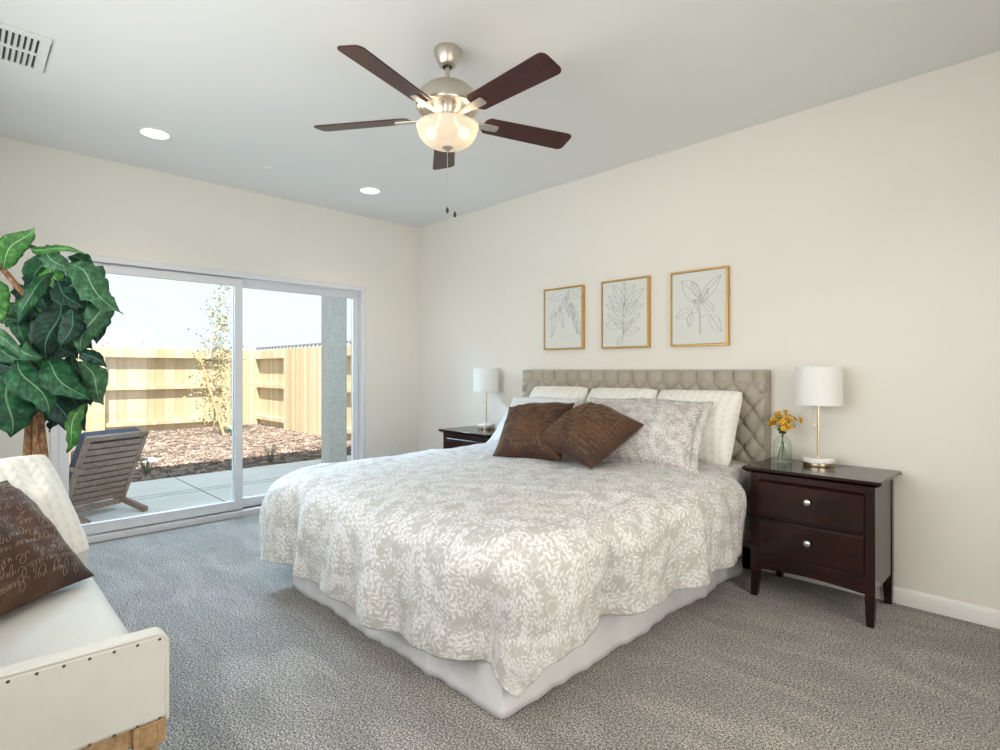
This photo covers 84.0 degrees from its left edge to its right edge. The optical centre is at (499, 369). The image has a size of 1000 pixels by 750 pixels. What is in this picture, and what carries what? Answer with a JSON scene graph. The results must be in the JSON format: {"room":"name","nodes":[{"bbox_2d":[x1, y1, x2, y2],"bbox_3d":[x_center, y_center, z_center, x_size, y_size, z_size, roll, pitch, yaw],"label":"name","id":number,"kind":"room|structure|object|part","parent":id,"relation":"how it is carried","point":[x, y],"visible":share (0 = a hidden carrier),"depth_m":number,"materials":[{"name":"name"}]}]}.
{"room":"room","nodes":[
{"label":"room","id":0,"kind":"room"},
{"bbox_2d":[84,477,280,504],"bbox_3d":[-3.530,1.306,5.441,7.500,0.002,2.400,0,0,-44],"label":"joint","id":1,"kind":"structure","parent":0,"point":[280,477],"depth_m":6.02,"materials":[{"name":"concrete"}]},
{"bbox_2d":[0,137,417,459],"bbox_3d":[-2.339,-0.096,4.621,3.950,2.845,0.160,0,0,-44],"label":"wall","id":2,"kind":"structure","parent":0,"point":[90,205],"depth_m":4.60,"materials":[{"name":"paint"}]},
{"bbox_2d":[50,251,365,542],"bbox_3d":[-2.233,0.205,4.674,2.438,2.052,0.112,0,0,-44],"label":"door","id":3,"kind":"structure","parent":2,"relation":"in","point":[239,506],"depth_m":4.65,"materials":[{"name":"white plastic"}]},
{"bbox_3d":[-2.622,0.203,4.268,1.229,1.941,0.034,0,0,-44],"label":"sliding panel","id":4,"kind":"part","parent":3,"relation":"part of","materials":[{"name":"clear glass"}]},
{"bbox_3d":[-1.840,0.203,5.107,1.187,1.941,0.034,0,0,-44],"label":"fixed panel","id":5,"kind":"part","parent":3,"relation":"part of","materials":[{"name":"clear glass"}]},
{"bbox_2d":[391,444,396,455],"bbox_3d":[-1.092,0.825,5.727,0.070,0.115,0.007,0,0,-44],"label":"wall outlet","id":6,"kind":"object","parent":2,"relation":"attached to","point":[393,446],"visible":0.91,"depth_m":5.72,"materials":[{"name":"white plastic"}]},
{"bbox_2d":[0,0,999,227],"bbox_3d":[-0.321,-1.568,2.566,4.270,0.100,5.920,0,0,-44],"label":"ceiling","id":7,"kind":"structure","parent":0,"point":[239,87],"depth_m":2.88,"materials":[{"name":"paint"}]},
{"bbox_2d":[0,22,51,73],"bbox_3d":[-2.370,-1.511,2.516,0.498,0.013,0.400,0,0,-44],"label":"ceiling vent","id":8,"kind":"object","parent":7,"relation":"in","point":[20,48],"visible":1,"depth_m":2.61,"materials":[{"name":"white plastic"}]},
{"bbox_2d":[137,127,172,139],"bbox_3d":[-2.212,-1.514,3.558,0.196,0.008,0.196,0,0,-44],"label":"recessed light","id":9,"kind":"object","parent":7,"relation":"in","point":[149,132],"visible":1,"depth_m":3.56,"materials":[{"name":"paint"}]},
{"bbox_2d":[261,166,274,171],"bbox_3d":[-1.746,-1.510,4.178,0.100,0.016,0.100,0,0,-44],"label":"smoke detector","id":10,"kind":"object","parent":7,"relation":"attached to","point":[264,168],"visible":1,"depth_m":4.16,"materials":[{"name":"paint"}]},
{"bbox_2d":[358,187,381,194],"bbox_3d":[-1.099,-1.514,4.691,0.196,0.008,0.196,0,0,-44],"label":"recessed light","id":11,"kind":"object","parent":7,"relation":"in","point":[365,190],"visible":1,"depth_m":4.69,"materials":[{"name":"white"}]},
{"bbox_2d":[314,42,570,216],"bbox_3d":[-0.218,-1.119,2.595,1.288,0.798,1.234,0,0,-44],"label":"ceiling fan","id":12,"kind":"object","parent":7,"relation":"hanging from","point":[447,105],"visible":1,"depth_m":2.52,"materials":[{"name":"brown wood"}]},
{"bbox_3d":[-0.666,-1.196,2.708,0.479,0.035,0.130,0,0,11],"label":"blade","id":13,"kind":"part","parent":12,"relation":"part of","materials":[{"name":"brown wood"}]},
{"bbox_3d":[-0.452,-1.196,2.258,0.130,0.035,0.479,0,0,29],"label":"blade","id":14,"kind":"part","parent":12,"relation":"part of","materials":[{"name":"brown wood"}]},
{"bbox_3d":[-0.403,-1.189,2.661,0.210,0.017,0.044,0,0,11],"label":"blade arm","id":15,"kind":"part","parent":12,"relation":"part of","materials":[{"name":"silver metal"}]},
{"bbox_3d":[-0.325,-1.189,2.494,0.044,0.017,0.210,0,0,29],"label":"blade arm","id":16,"kind":"part","parent":12,"relation":"part of","materials":[{"name":"silver metal"}]},
{"bbox_3d":[-0.304,-1.196,3.052,0.130,0.035,0.479,0,0,-7],"label":"blade","id":17,"kind":"part","parent":12,"relation":"part of","materials":[{"name":"brown wood"}]},
{"bbox_3d":[-0.249,-0.908,2.625,0.002,0.280,0.002,0,0,-44],"label":"pull chain","id":18,"kind":"part","parent":12,"relation":"part of","materials":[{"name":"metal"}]},
{"bbox_3d":[-0.249,-1.103,2.631,0.294,0.100,0.294,0,0,-44],"label":"lamp shade","id":19,"kind":"part","parent":12,"relation":"part of","materials":[{"name":"white glass"}]},
{"bbox_3d":[-0.143,-1.189,2.515,0.045,0.017,0.210,0,0,-44],"label":"blade arm","id":20,"kind":"part","parent":12,"relation":"part of","materials":[{"name":"silver metal"}]},
{"bbox_3d":[-0.106,-1.189,2.697,0.210,0.017,0.044,0,0,-25],"label":"blade arm","id":21,"kind":"part","parent":12,"relation":"part of","materials":[{"name":"silver metal"}]},
{"bbox_3d":[0.040,-1.196,2.320,0.130,0.035,0.480,0,0,-44],"label":"blade","id":22,"kind":"part","parent":12,"relation":"part of","materials":[{"name":"brown wood"}]},
{"bbox_3d":[0.135,-1.196,2.813,0.479,0.035,0.130,0,0,-25],"label":"blade","id":23,"kind":"part","parent":12,"relation":"part of","materials":[{"name":"brown wood"}]},
{"bbox_2d":[87,513,999,749],"bbox_3d":[-0.321,1.257,2.566,3.950,0.060,5.600,0,0,-44],"label":"floor","id":24,"kind":"structure","parent":0,"point":[256,662],"depth_m":2.23,"materials":[{"name":"carpet"}]},
{"bbox_2d":[0,228,122,458],"bbox_3d":[-2.286,0.265,2.712,0.573,1.922,0.972,0,0,-44],"label":"potted plant","id":25,"kind":"object","parent":24,"relation":"on","point":[54,316],"visible":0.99,"depth_m":2.62,"materials":[{"name":"green plant"}]},
{"bbox_2d":[0,533,168,749],"bbox_3d":[-1.544,0.796,1.672,0.653,0.859,1.307,0,0,-44],"label":"settee","id":26,"kind":"object","parent":24,"relation":"on","point":[73,676],"visible":0.77,"depth_m":1.37,"materials":[{"name":"beige fabric"}]},
{"bbox_2d":[0,455,88,553],"bbox_3d":[-1.857,0.539,2.080,0.350,0.380,0.494,0,0,18],"label":"knit pillow","id":27,"kind":"object","parent":26,"relation":"on","point":[36,476],"visible":0.61,"depth_m":2.18,"materials":[{"name":"white fabric"}]},
{"bbox_2d":[0,480,93,616],"bbox_3d":[-1.692,0.588,1.811,0.391,0.354,0.547,0,0,4],"label":"throw pillow","id":28,"kind":"object","parent":26,"relation":"on","point":[36,562],"visible":1,"depth_m":1.85,"materials":[{"name":"brown fabric"}]},
{"bbox_2d":[0,484,78,592],"bbox_3d":[-1.665,0.561,1.818,0.335,0.299,0.473,0,0,5],"label":"print","id":29,"kind":"object","parent":28,"relation":"attached to","point":[35,558],"depth_m":1.85},
{"bbox_3d":[-1.508,0.833,1.707,0.532,0.126,1.174,0,0,-44],"label":"seat","id":30,"kind":"part","parent":26,"relation":"part of","materials":[{"name":"beige fabric"}]},
{"bbox_3d":[-1.964,0.780,2.128,0.612,0.235,0.062,0,0,-44],"label":"arm","id":31,"kind":"part","parent":26,"relation":"part of","materials":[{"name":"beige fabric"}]},
{"bbox_3d":[-1.095,0.780,1.244,0.612,0.235,0.062,0,0,-44],"label":"arm","id":32,"kind":"part","parent":26,"relation":"part of","materials":[{"name":"beige fabric"}]},
{"bbox_3d":[-1.544,0.924,1.672,0.612,0.052,1.258,0,0,-44],"label":"rail","id":33,"kind":"part","parent":26,"relation":"part of","materials":[{"name":"brown wood"}]},
{"bbox_3d":[-0.914,1.062,1.436,0.072,0.328,0.072,0,0,-44],"label":"leg","id":34,"kind":"part","parent":26,"relation":"part of","materials":[{"name":"brown wood"}]},
{"bbox_3d":[-0.889,0.928,1.411,0.044,0.043,0.006,0,0,-44],"label":"carved panel","id":35,"kind":"part","parent":26,"relation":"part of","materials":[{"name":"brown wood"}]},
{"bbox_2d":[438,426,496,448],"bbox_3d":[-0.169,0.876,4.884,0.448,0.698,0.647,0,0,-44],"label":"nightstand","id":36,"kind":"object","parent":24,"relation":"on","point":[454,437],"visible":0.22,"depth_m":4.80,"materials":[{"name":"brown wood"}]},
{"bbox_3d":[-0.479,0.891,4.952,0.052,0.668,0.044,0,0,-44],"label":"leg","id":37,"kind":"part","parent":36,"relation":"part of","materials":[{"name":"brown wood"}]},
{"bbox_3d":[-0.301,0.686,4.752,0.018,0.190,0.486,0,0,-44],"label":"drawer","id":38,"kind":"part","parent":36,"relation":"part of","materials":[{"name":"brown wood"}]},
{"bbox_2d":[473,368,498,429],"bbox_3d":[-0.122,0.254,4.968,0.234,0.544,0.234,0,0,-44],"label":"table lamp","id":39,"kind":"object","parent":36,"relation":"on","point":[486,380],"visible":1,"depth_m":4.88,"materials":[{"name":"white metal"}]},
{"bbox_3d":[-0.122,0.087,4.968,0.234,0.210,0.234,0,0,-44],"label":"lamp shade","id":40,"kind":"part","parent":39,"relation":"part of","materials":[{"name":"white fabric"}]},
{"bbox_2d":[292,370,770,718],"bbox_3d":[0.163,0.613,3.319,2.192,1.229,2.003,0,0,-44],"label":"bed","id":41,"kind":"object","parent":24,"relation":"on","point":[475,680],"visible":0.23,"depth_m":2.90,"materials":[{"name":"beige fabric"}]},
{"bbox_2d":[259,442,750,697],"bbox_3d":[0.024,0.827,3.230,2.210,0.596,2.300,0,0,-44],"label":"duvet","id":42,"kind":"object","parent":41,"relation":"on","point":[464,553],"visible":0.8,"depth_m":2.28,"materials":[{"name":"white fabric"}]},
{"bbox_2d":[486,396,579,442],"bbox_3d":[0.212,0.385,4.037,0.325,0.378,0.695,0,0,-44],"label":"sham pillow","id":43,"kind":"object","parent":42,"relation":"on","point":[495,437],"visible":0.26,"depth_m":4.15,"materials":[{"name":"white fabric"}]},
{"bbox_2d":[492,402,574,459],"bbox_3d":[0.213,0.381,3.541,0.479,0.350,0.370,0,0,23],"label":"throw pillow","id":44,"kind":"object","parent":42,"relation":"on","point":[524,424],"visible":0.89,"depth_m":3.42,"materials":[{"name":"brown fabric"}]},
{"bbox_2d":[529,386,587,407],"bbox_3d":[0.400,0.343,4.245,0.331,0.439,0.552,0,0,-44],"label":"knit pillow","id":45,"kind":"object","parent":42,"relation":"on","point":[565,392],"visible":0.27,"depth_m":4.13,"materials":[{"name":"white fabric"}]},
{"bbox_2d":[540,402,643,468],"bbox_3d":[0.518,0.374,3.296,0.439,0.347,0.500,0,0,-34],"label":"throw pillow","id":46,"kind":"object","parent":42,"relation":"on","point":[588,433],"visible":0.99,"depth_m":3.16,"materials":[{"name":"brown fabric"}]},
{"bbox_2d":[586,388,657,402],"bbox_3d":[0.802,0.343,3.841,0.329,0.438,0.552,0,0,-44],"label":"knit pillow","id":47,"kind":"object","parent":42,"relation":"on","point":[601,393],"visible":0.31,"depth_m":3.78,"materials":[{"name":"white fabric"}]},
{"bbox_2d":[590,397,712,473],"bbox_3d":[0.839,0.376,3.353,0.867,0.396,0.337,0,0,42],"label":"sham pillow","id":48,"kind":"object","parent":42,"relation":"on","point":[671,433],"visible":0.59,"depth_m":3.18,"materials":[{"name":"grey fabric"}]},
{"bbox_2d":[657,390,741,465],"bbox_3d":[1.192,0.343,3.443,0.318,0.437,0.552,0,0,-44],"label":"pillow","id":49,"kind":"object","parent":42,"relation":"on","point":[719,432],"visible":0.51,"depth_m":3.25,"materials":[{"name":"white fabric"}]},
{"bbox_3d":[0.911,0.552,4.054,0.094,1.109,2.003,0,0,-44],"label":"headboard","id":50,"kind":"part","parent":41,"relation":"part of","materials":[{"name":"beige fabric"}]},
{"bbox_3d":[1.538,1.162,3.434,0.040,0.130,0.060,0,0,-44],"label":"headboard leg","id":51,"kind":"part","parent":41,"relation":"part of","materials":[{"name":"brown wood"}]},
{"bbox_2d":[742,457,901,628],"bbox_3d":[1.711,0.876,2.971,0.448,0.698,0.647,0,0,-44],"label":"nightstand","id":52,"kind":"object","parent":24,"relation":"on","point":[835,525],"visible":0.99,"depth_m":2.81,"materials":[{"name":"brown wood"}]},
{"bbox_3d":[1.401,0.891,3.038,0.052,0.668,0.044,0,0,-44],"label":"leg","id":53,"kind":"part","parent":52,"relation":"part of","materials":[{"name":"brown wood"}]},
{"bbox_3d":[1.667,0.891,3.300,0.044,0.668,0.044,0,0,-44],"label":"leg","id":54,"kind":"part","parent":52,"relation":"part of","materials":[{"name":"brown wood"}]},
{"bbox_2d":[773,431,791,462],"bbox_3d":[1.617,0.429,3.176,0.100,0.196,0.100,0,0,-44],"label":"glass bottle","id":55,"kind":"object","parent":52,"relation":"on","point":[780,432],"visible":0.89,"depth_m":3.16,"materials":[{"name":"clear glass"}]},
{"bbox_2d":[767,417,781,435],"bbox_3d":[1.590,0.392,3.193,0.101,0.247,0.067,0,0,-12],"label":"stem","id":56,"kind":"object","parent":55,"relation":"in","point":[771,418],"visible":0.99,"depth_m":3.18,"materials":[{"name":"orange plant"}]},
{"bbox_2d":[774,411,784,457],"bbox_3d":[1.591,0.374,3.177,0.073,0.281,0.056,0,0,-44],"label":"stem","id":57,"kind":"object","parent":55,"relation":"in","point":[776,412],"visible":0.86,"depth_m":3.17,"materials":[{"name":"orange plant"}]},
{"bbox_2d":[779,422,787,458],"bbox_3d":[1.610,0.403,3.148,0.046,0.223,0.089,0,0,38],"label":"stem","id":58,"kind":"object","parent":55,"relation":"in","point":[782,428],"visible":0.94,"depth_m":3.13,"materials":[{"name":"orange plant"}]},
{"bbox_2d":[779,419,789,449],"bbox_3d":[1.609,0.394,3.140,0.106,0.241,0.055,0,0,-44],"label":"stem","id":59,"kind":"object","parent":55,"relation":"in","point":[782,421],"visible":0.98,"depth_m":3.12,"materials":[{"name":"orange plant"}]},
{"bbox_2d":[782,417,792,434],"bbox_3d":[1.624,0.389,3.153,0.057,0.251,0.093,0,0,10],"label":"stem","id":60,"kind":"object","parent":55,"relation":"in","point":[783,418],"visible":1,"depth_m":3.13,"materials":[{"name":"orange plant"}]},
{"bbox_2d":[777,416,803,458],"bbox_3d":[1.646,0.388,3.145,0.130,0.255,0.071,0,0,17],"label":"stem","id":61,"kind":"object","parent":55,"relation":"in","point":[800,418],"visible":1,"depth_m":3.13,"materials":[{"name":"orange plant"}]},
{"bbox_3d":[1.563,0.883,2.824,0.031,0.031,0.031,0,0,-44],"label":"knob","id":62,"kind":"part","parent":52,"relation":"part of","materials":[{"name":"metal"}]},
{"bbox_3d":[1.563,0.674,2.824,0.031,0.031,0.031,0,0,-44],"label":"knob","id":63,"kind":"part","parent":52,"relation":"part of","materials":[{"name":"metal"}]},
{"bbox_3d":[1.578,0.895,2.838,0.018,0.196,0.486,0,0,-44],"label":"drawer","id":64,"kind":"part","parent":52,"relation":"part of","materials":[{"name":"brown wood"}]},
{"bbox_3d":[1.578,0.686,2.838,0.018,0.190,0.486,0,0,-44],"label":"drawer","id":65,"kind":"part","parent":52,"relation":"part of","materials":[{"name":"brown wood"}]},
{"bbox_2d":[794,367,842,467],"bbox_3d":[1.754,0.254,3.058,0.234,0.544,0.234,0,0,-44],"label":"table lamp","id":66,"kind":"object","parent":52,"relation":"on","point":[814,386],"visible":1,"depth_m":2.98,"materials":[{"name":"white fabric"}]},
{"bbox_3d":[1.754,0.087,3.058,0.234,0.210,0.234,0,0,-44],"label":"lamp shade","id":67,"kind":"part","parent":66,"relation":"part of","materials":[{"name":"white fabric"}]},
{"bbox_3d":[1.775,0.891,2.657,0.052,0.668,0.044,0,0,-44],"label":"leg","id":68,"kind":"part","parent":52,"relation":"part of","materials":[{"name":"brown wood"}]},
{"bbox_3d":[2.042,0.891,2.919,0.044,0.668,0.044,0,0,-44],"label":"leg","id":69,"kind":"part","parent":52,"relation":"part of","materials":[{"name":"brown wood"}]},
{"bbox_2d":[418,51,999,609],"bbox_3d":[1.145,-0.096,4.006,0.160,2.845,5.920,0,0,-44],"label":"wall","id":70,"kind":"structure","parent":0,"point":[859,234],"depth_m":3.15,"materials":[{"name":"paint"}]},
{"bbox_2d":[544,285,584,349],"bbox_3d":[0.517,-0.418,4.505,0.035,0.506,0.403,0,0,-44],"label":"framed drawing","id":71,"kind":"object","parent":70,"relation":"attached to","point":[564,307],"visible":1,"depth_m":4.49,"materials":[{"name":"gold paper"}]},
{"bbox_2d":[601,276,650,348],"bbox_3d":[0.922,-0.416,4.092,0.035,0.511,0.404,0,0,-44],"label":"framed drawing","id":72,"kind":"object","parent":70,"relation":"attached to","point":[625,303],"visible":1,"depth_m":4.07,"materials":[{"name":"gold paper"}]},
{"bbox_2d":[670,265,729,346],"bbox_3d":[1.321,-0.413,3.686,0.035,0.508,0.399,0,0,-44],"label":"framed drawing","id":73,"kind":"object","parent":70,"relation":"attached to","point":[699,298],"visible":1,"depth_m":3.67,"materials":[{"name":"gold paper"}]},
{"bbox_2d":[741,551,999,628],"bbox_3d":[1.083,1.185,3.944,0.016,0.084,5.600,0,0,-44],"label":"baseboard","id":74,"kind":"structure","parent":70,"relation":"attached to","point":[956,609],"depth_m":2.80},
{"label":"outside","id":75,"kind":"structure","parent":0,"visible":0},
{"bbox_2d":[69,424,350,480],"bbox_3d":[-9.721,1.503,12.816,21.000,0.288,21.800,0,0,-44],"label":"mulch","id":76,"kind":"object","parent":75,"point":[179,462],"depth_m":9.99,"materials":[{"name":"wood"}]},
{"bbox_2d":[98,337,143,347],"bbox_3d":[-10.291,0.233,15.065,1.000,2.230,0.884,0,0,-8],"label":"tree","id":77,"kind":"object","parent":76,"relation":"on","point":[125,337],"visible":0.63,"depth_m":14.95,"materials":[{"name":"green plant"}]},
{"bbox_2d":[76,347,259,432],"bbox_3d":[-8.358,0.456,11.611,9.645,1.882,0.140,0,0,-44],"label":"fence","id":78,"kind":"object","parent":76,"relation":"on","point":[145,389],"visible":0.43,"depth_m":12.45,"materials":[{"name":"brown wood"}]},
{"bbox_3d":[-9.163,0.431,10.751,2.398,1.832,0.020,0,0,-44],"label":"board panel","id":79,"kind":"part","parent":78,"relation":"part of","materials":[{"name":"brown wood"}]},
{"bbox_3d":[-8.339,0.457,11.623,0.090,1.880,0.130,0,0,-44],"label":"post","id":80,"kind":"part","parent":78,"relation":"part of","materials":[{"name":"brown wood"}]},
{"bbox_3d":[-7.527,0.431,12.511,2.398,1.832,0.020,0,0,-44],"label":"board panel","id":81,"kind":"part","parent":78,"relation":"part of","materials":[{"name":"brown wood"}]},
{"bbox_3d":[-7.489,1.162,12.471,2.310,0.090,0.088,0,0,-44],"label":"rail","id":82,"kind":"part","parent":78,"relation":"part of","materials":[{"name":"brown wood"}]},
{"bbox_3d":[-7.482,-0.363,12.463,2.310,0.180,0.109,0,0,-44],"label":"rail","id":83,"kind":"part","parent":78,"relation":"part of","materials":[{"name":"brown wood"}]},
{"bbox_3d":[-7.489,0.382,12.471,2.310,0.090,0.088,0,0,-44],"label":"rail","id":84,"kind":"part","parent":78,"relation":"part of","materials":[{"name":"brown wood"}]},
{"bbox_3d":[-6.635,0.457,13.313,0.090,1.880,0.105,0,0,-44],"label":"post","id":85,"kind":"part","parent":78,"relation":"part of","materials":[{"name":"brown wood"}]},
{"bbox_3d":[-5.738,0.431,14.114,2.398,1.832,0.020,0,0,-44],"label":"board panel","id":86,"kind":"part","parent":78,"relation":"part of","materials":[{"name":"brown wood"}]},
{"bbox_2d":[70,424,350,482],"bbox_3d":[-5.223,1.347,10.087,4.064,0.058,6.496,0,0,-44],"label":"mulch","id":87,"kind":"object","parent":76,"relation":"on","point":[182,469],"visible":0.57,"depth_m":9.28,"materials":[{"name":"brown plant"}]},
{"bbox_2d":[138,450,156,474],"bbox_3d":[-4.570,1.179,7.141,0.503,0.337,0.495,0,0,-44],"label":"spiky plant","id":88,"kind":"object","parent":87,"relation":"on","point":[144,468],"visible":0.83,"depth_m":7.13,"materials":[{"name":"green plant"}]},
{"bbox_2d":[142,457,158,462],"bbox_3d":[-5.181,1.337,8.165,0.292,0.090,0.360,0,0,-44],"label":"flat stone","id":89,"kind":"object","parent":87,"relation":"on","point":[149,459],"visible":0.33,"depth_m":8.11,"materials":[{"name":"white stone"}]},
{"bbox_2d":[198,355,224,434],"bbox_3d":[-5.908,0.527,11.374,0.536,1.655,0.053,0,0,-6],"label":"stake","id":90,"kind":"object","parent":87,"relation":"on","point":[199,356],"visible":0.97,"depth_m":11.36,"materials":[{"name":"brown wood"}]},
{"bbox_2d":[182,285,250,433],"bbox_3d":[-5.972,-0.243,11.723,1.389,3.182,1.210,0,0,-44],"label":"young tree","id":91,"kind":"object","parent":87,"relation":"on","point":[217,346],"visible":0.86,"depth_m":11.66,"materials":[{"name":"green plant"}]},
{"bbox_2d":[231,359,231,395],"bbox_3d":[-5.855,0.537,12.162,0.054,1.622,0.117,0,0,-6],"label":"stake","id":92,"kind":"object","parent":87,"relation":"on","point":[231,359],"visible":0.12,"depth_m":12.13,"materials":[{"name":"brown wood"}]},
{"bbox_2d":[260,441,278,461],"bbox_3d":[-3.323,1.149,8.049,0.453,0.395,0.436,0,0,-18],"label":"spiky plant","id":93,"kind":"object","parent":87,"relation":"on","point":[272,450],"visible":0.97,"depth_m":8.02,"materials":[{"name":"green plant"}]},
{"bbox_2d":[255,345,350,439],"bbox_3d":[-3.188,0.456,10.924,0.140,1.882,9.645,0,0,-44],"label":"fence","id":94,"kind":"object","parent":76,"relation":"on","point":[290,379],"visible":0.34,"depth_m":12.22,"materials":[{"name":"brown wood"}]},
{"bbox_3d":[-5.699,-0.363,13.473,0.109,0.180,2.310,0,0,-44],"label":"rail","id":95,"kind":"part","parent":94,"relation":"part of","materials":[{"name":"brown wood"}]},
{"bbox_3d":[-5.691,1.162,13.480,0.088,0.090,2.310,0,0,-44],"label":"rail","id":96,"kind":"part","parent":94,"relation":"part of","materials":[{"name":"brown wood"}]},
{"bbox_3d":[-5.691,0.382,13.480,0.088,0.090,2.310,0,0,-44],"label":"rail","id":97,"kind":"part","parent":94,"relation":"part of","materials":[{"name":"brown wood"}]},
{"bbox_3d":[-5.651,0.431,13.518,0.020,1.832,2.398,0,0,-44],"label":"board panel","id":98,"kind":"part","parent":94,"relation":"part of","materials":[{"name":"brown wood"}]},
{"bbox_3d":[-4.048,0.432,11.728,0.020,1.831,2.398,0,0,-44],"label":"board panel","id":99,"kind":"part","parent":94,"relation":"part of","materials":[{"name":"brown wood"}]},
{"bbox_3d":[-2.336,-0.363,10.048,0.109,0.180,2.310,0,0,-44],"label":"rail","id":100,"kind":"part","parent":94,"relation":"part of","materials":[{"name":"brown wood"}]},
{"bbox_3d":[-2.288,0.431,10.093,0.020,1.831,2.398,0,0,-44],"label":"board panel","id":101,"kind":"part","parent":94,"relation":"part of","materials":[{"name":"brown wood"}]},
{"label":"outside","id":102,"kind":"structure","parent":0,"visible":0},
{"bbox_2d":[74,455,350,522],"bbox_3d":[-3.858,1.382,5.133,8.600,0.150,2.698,0,0,-44],"label":"patio","id":103,"kind":"structure","parent":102,"point":[156,504],"depth_m":6.07,"materials":[{"name":"concrete"}]},
{"bbox_2d":[69,427,148,523],"bbox_3d":[-3.818,0.917,5.042,1.019,0.779,0.646,0,0,19],"label":"lounge chair","id":104,"kind":"object","parent":103,"relation":"on","point":[100,462],"visible":0.75,"depth_m":4.91,"materials":[{"name":"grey wood"}]},
{"bbox_3d":[-3.950,0.827,4.783,0.940,0.045,0.070,0,0,19],"label":"armrest","id":105,"kind":"part","parent":104,"relation":"part of","materials":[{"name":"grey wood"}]},
{"bbox_3d":[-3.902,1.170,4.798,0.990,0.273,0.044,0,0,19],"label":"rail","id":106,"kind":"part","parent":104,"relation":"part of","materials":[{"name":"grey wood"}]},
{"bbox_3d":[-3.638,1.222,4.979,0.030,0.050,0.472,0,0,19],"label":"cross rail","id":107,"kind":"part","parent":104,"relation":"part of","materials":[{"name":"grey wood"}]},
{"bbox_2d":[69,427,140,501],"bbox_3d":[-3.812,0.844,5.040,0.917,0.633,0.510,0,0,19],"label":"cushion","id":108,"kind":"object","parent":104,"relation":"on","point":[99,470],"depth_m":4.89,"materials":[{"name":"blue fabric"}]},
{"bbox_3d":[-3.760,0.827,5.327,0.940,0.045,0.070,0,0,19],"label":"armrest","id":109,"kind":"part","parent":104,"relation":"part of","materials":[{"name":"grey wood"}]},
{"bbox_3d":[-3.732,1.170,5.285,0.990,0.273,0.044,0,0,19],"label":"rail","id":110,"kind":"part","parent":104,"relation":"part of","materials":[{"name":"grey wood"}]},
{"bbox_2d":[321,296,346,462],"bbox_3d":[-2.358,-0.233,7.888,0.270,3.080,0.250,0,0,-44],"label":"pillar","id":111,"kind":"structure","parent":103,"relation":"on","point":[333,309],"depth_m":7.79,"materials":[{"name":"paint"}]},
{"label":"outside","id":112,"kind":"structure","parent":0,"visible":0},
{"bbox_2d":[256,341,350,350],"bbox_3d":[-4.615,-0.808,18.307,3.020,0.170,9.880,0,0,-44],"label":"tiled roof","id":113,"kind":"structure","parent":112,"point":[349,343],"depth_m":18.72,"materials":[{"name":"grey tile"}]}
]}

